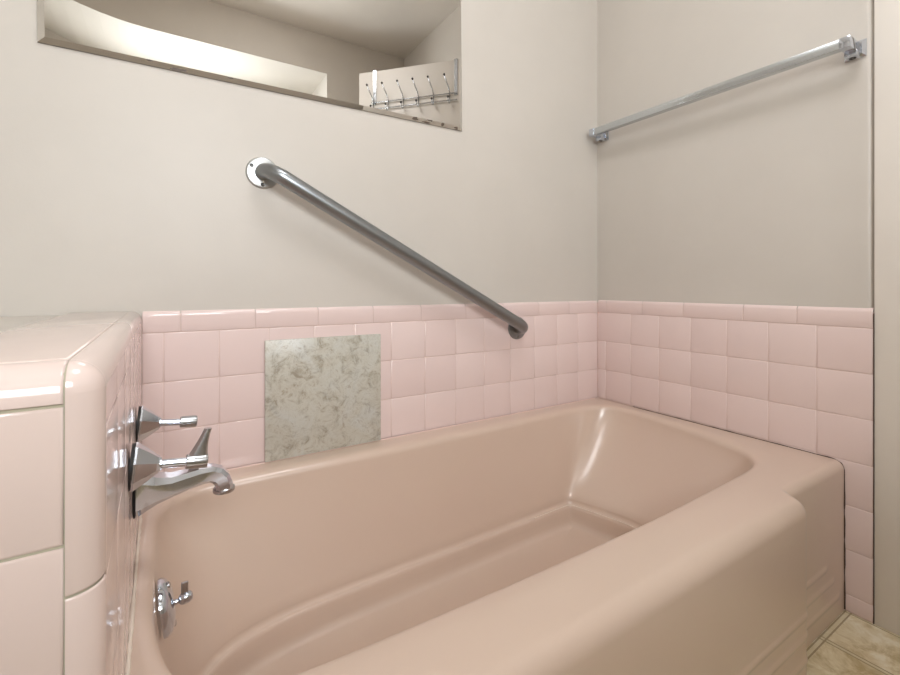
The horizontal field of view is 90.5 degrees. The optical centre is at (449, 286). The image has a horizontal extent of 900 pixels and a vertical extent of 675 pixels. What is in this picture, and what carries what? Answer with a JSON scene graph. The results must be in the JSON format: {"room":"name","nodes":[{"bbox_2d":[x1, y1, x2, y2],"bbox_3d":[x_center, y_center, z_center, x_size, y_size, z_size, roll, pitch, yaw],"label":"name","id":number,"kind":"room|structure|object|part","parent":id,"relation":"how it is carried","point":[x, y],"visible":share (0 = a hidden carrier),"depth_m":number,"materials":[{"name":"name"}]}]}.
{"room":"bathroom","nodes":[
{"label":"bathroom","id":0,"kind":"room"},
{"bbox_2d":[0,311,141,674],"bbox_3d":[-0.657,0.424,0.504,0.487,0.748,0.791,0,0,-33],"label":"wall","id":1,"kind":"structure","parent":0,"point":[71,383],"depth_m":0.30,"materials":[{"name":"pink tile"}]},
{"bbox_3d":[-0.303,0.065,0.278,0.099,0.027,0.026,0,0,-33],"label":"cap trim","id":2,"kind":"part","parent":1,"relation":"part of","materials":[{"name":"pink tile"}]},
{"bbox_3d":[-0.249,0.282,0.308,0.007,0.150,0.028,0,0,12],"label":"corner trim","id":3,"kind":"part","parent":1,"relation":"part of","materials":[{"name":"pink tile"}]},
{"bbox_3d":[-0.249,0.138,0.308,0.007,0.134,0.028,0,0,12],"label":"corner trim","id":4,"kind":"part","parent":1,"relation":"part of","materials":[{"name":"pink tile"}]},
{"bbox_3d":[-0.465,0.061,0.637,0.020,0.020,0.764,0,0,-33],"label":"edge trim","id":5,"kind":"part","parent":1,"relation":"part of","materials":[{"name":"pink tile"}]},
{"bbox_2d":[135,406,197,441],"bbox_3d":[-0.484,0.226,0.765,0.098,0.057,0.057,0,0,-42],"label":"handle","id":6,"kind":"object","parent":1,"relation":"attached to","point":[148,422],"visible":0.98,"depth_m":0.74,"materials":[{"name":"silver metal"}]},
{"bbox_3d":[-0.477,0.231,0.762,0.034,0.017,0.017,7,-4,-33],"label":"stem","id":7,"kind":"part","parent":6,"relation":"part of","materials":[{"name":"silver metal"}]},
{"bbox_2d":[128,427,211,491],"bbox_3d":[-0.367,0.225,0.587,0.096,0.062,0.057,0,0,-33],"label":"handle","id":8,"kind":"object","parent":1,"relation":"attached to","point":[145,463],"visible":0.98,"depth_m":0.57,"materials":[{"name":"silver metal"}]},
{"bbox_3d":[-0.364,0.232,0.589,0.034,0.017,0.017,7,-4,-33],"label":"stem","id":9,"kind":"part","parent":8,"relation":"part of","materials":[{"name":"silver metal"}]},
{"bbox_3d":[-0.341,0.212,0.607,0.027,0.039,0.016,7,-4,-33],"label":"lever","id":10,"kind":"part","parent":8,"relation":"part of","materials":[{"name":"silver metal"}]},
{"bbox_2d":[133,463,234,518],"bbox_3d":[-0.404,0.297,0.685,0.134,0.063,0.058,0,0,-33],"label":"tub spout","id":11,"kind":"object","parent":1,"relation":"attached to","point":[162,486],"visible":0.84,"depth_m":0.67,"materials":[{"name":"silver metal"}]},
{"bbox_2d":[0,0,597,471],"bbox_3d":[-0.508,-0.417,1.133,2.720,2.430,0.120,0,0,-32],"label":"wall","id":12,"kind":"structure","parent":0,"point":[125,186],"depth_m":1.16,"materials":[{"name":"beige paint"}]},
{"bbox_2d":[37,0,461,130],"bbox_3d":[-0.389,-0.844,1.139,1.000,0.716,0.007,-1,0,-32],"label":"wall mirror","id":13,"kind":"object","parent":12,"relation":"attached to","point":[402,59],"visible":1,"depth_m":1.14,"materials":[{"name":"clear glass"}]},
{"bbox_2d":[265,334,380,461],"bbox_3d":[-0.324,0.280,1.172,0.303,0.297,0.008,0,0,-32],"label":"tile","id":14,"kind":"structure","parent":12,"relation":"attached to","point":[322,393],"depth_m":1.16,"materials":[{"name":"beige stone"}]},
{"bbox_2d":[245,157,527,338],"bbox_3d":[-0.097,-0.070,1.279,0.887,0.497,0.081,0,0,-32],"label":"grab bar","id":15,"kind":"object","parent":12,"relation":"attached to","point":[261,172],"visible":1,"depth_m":1.17,"materials":[{"name":"silver metal"}]},
{"bbox_2d":[597,0,873,623],"bbox_3d":[1.049,-0.417,1.095,0.121,2.430,1.837,0,0,-32],"label":"wall","id":16,"kind":"structure","parent":0,"point":[735,227],"depth_m":1.29,"materials":[{"name":"beige paint"}]},
{"bbox_2d":[589,35,866,141],"bbox_3d":[0.760,-0.577,1.385,0.075,0.053,0.786,0,0,-32],"label":"towel bar","id":17,"kind":"object","parent":16,"relation":"attached to","point":[852,49],"visible":1,"depth_m":1.23,"materials":[{"name":"silver metal"}]},
{"bbox_2d":[874,0,899,635],"bbox_3d":[1.072,-0.247,1.060,0.118,2.090,0.067,0,0,-32],"label":"trim","id":18,"kind":"structure","parent":16,"relation":"attached to","point":[886,12],"depth_m":1.04,"materials":[{"name":"paint"}]},
{"bbox_2d":[807,610,899,674],"bbox_3d":[0.587,0.828,0.402,3.800,0.060,2.520,0,0,-32],"label":"floor","id":19,"kind":"structure","parent":0,"point":[851,644],"depth_m":0.98,"materials":[{"name":"tile"}]},
{"bbox_2d":[125,398,845,674],"bbox_3d":[0.165,0.613,1.016,1.464,0.371,0.792,0,0,-32],"label":"bathtub","id":20,"kind":"object","parent":19,"relation":"on","point":[592,536],"visible":0.99,"depth_m":0.98,"materials":[{"name":"ceramic"}]},
{"bbox_3d":[-0.442,0.498,0.696,0.025,0.084,0.084,0,0,-32],"label":"overflow plate","id":21,"kind":"part","parent":20,"relation":"part of","materials":[{"name":"silver metal"}]},
{"bbox_3d":[-0.423,0.493,0.708,0.029,0.019,0.018,0,0,-32],"label":"trip lever","id":22,"kind":"part","parent":20,"relation":"part of","materials":[{"name":"silver metal"}]}
]}

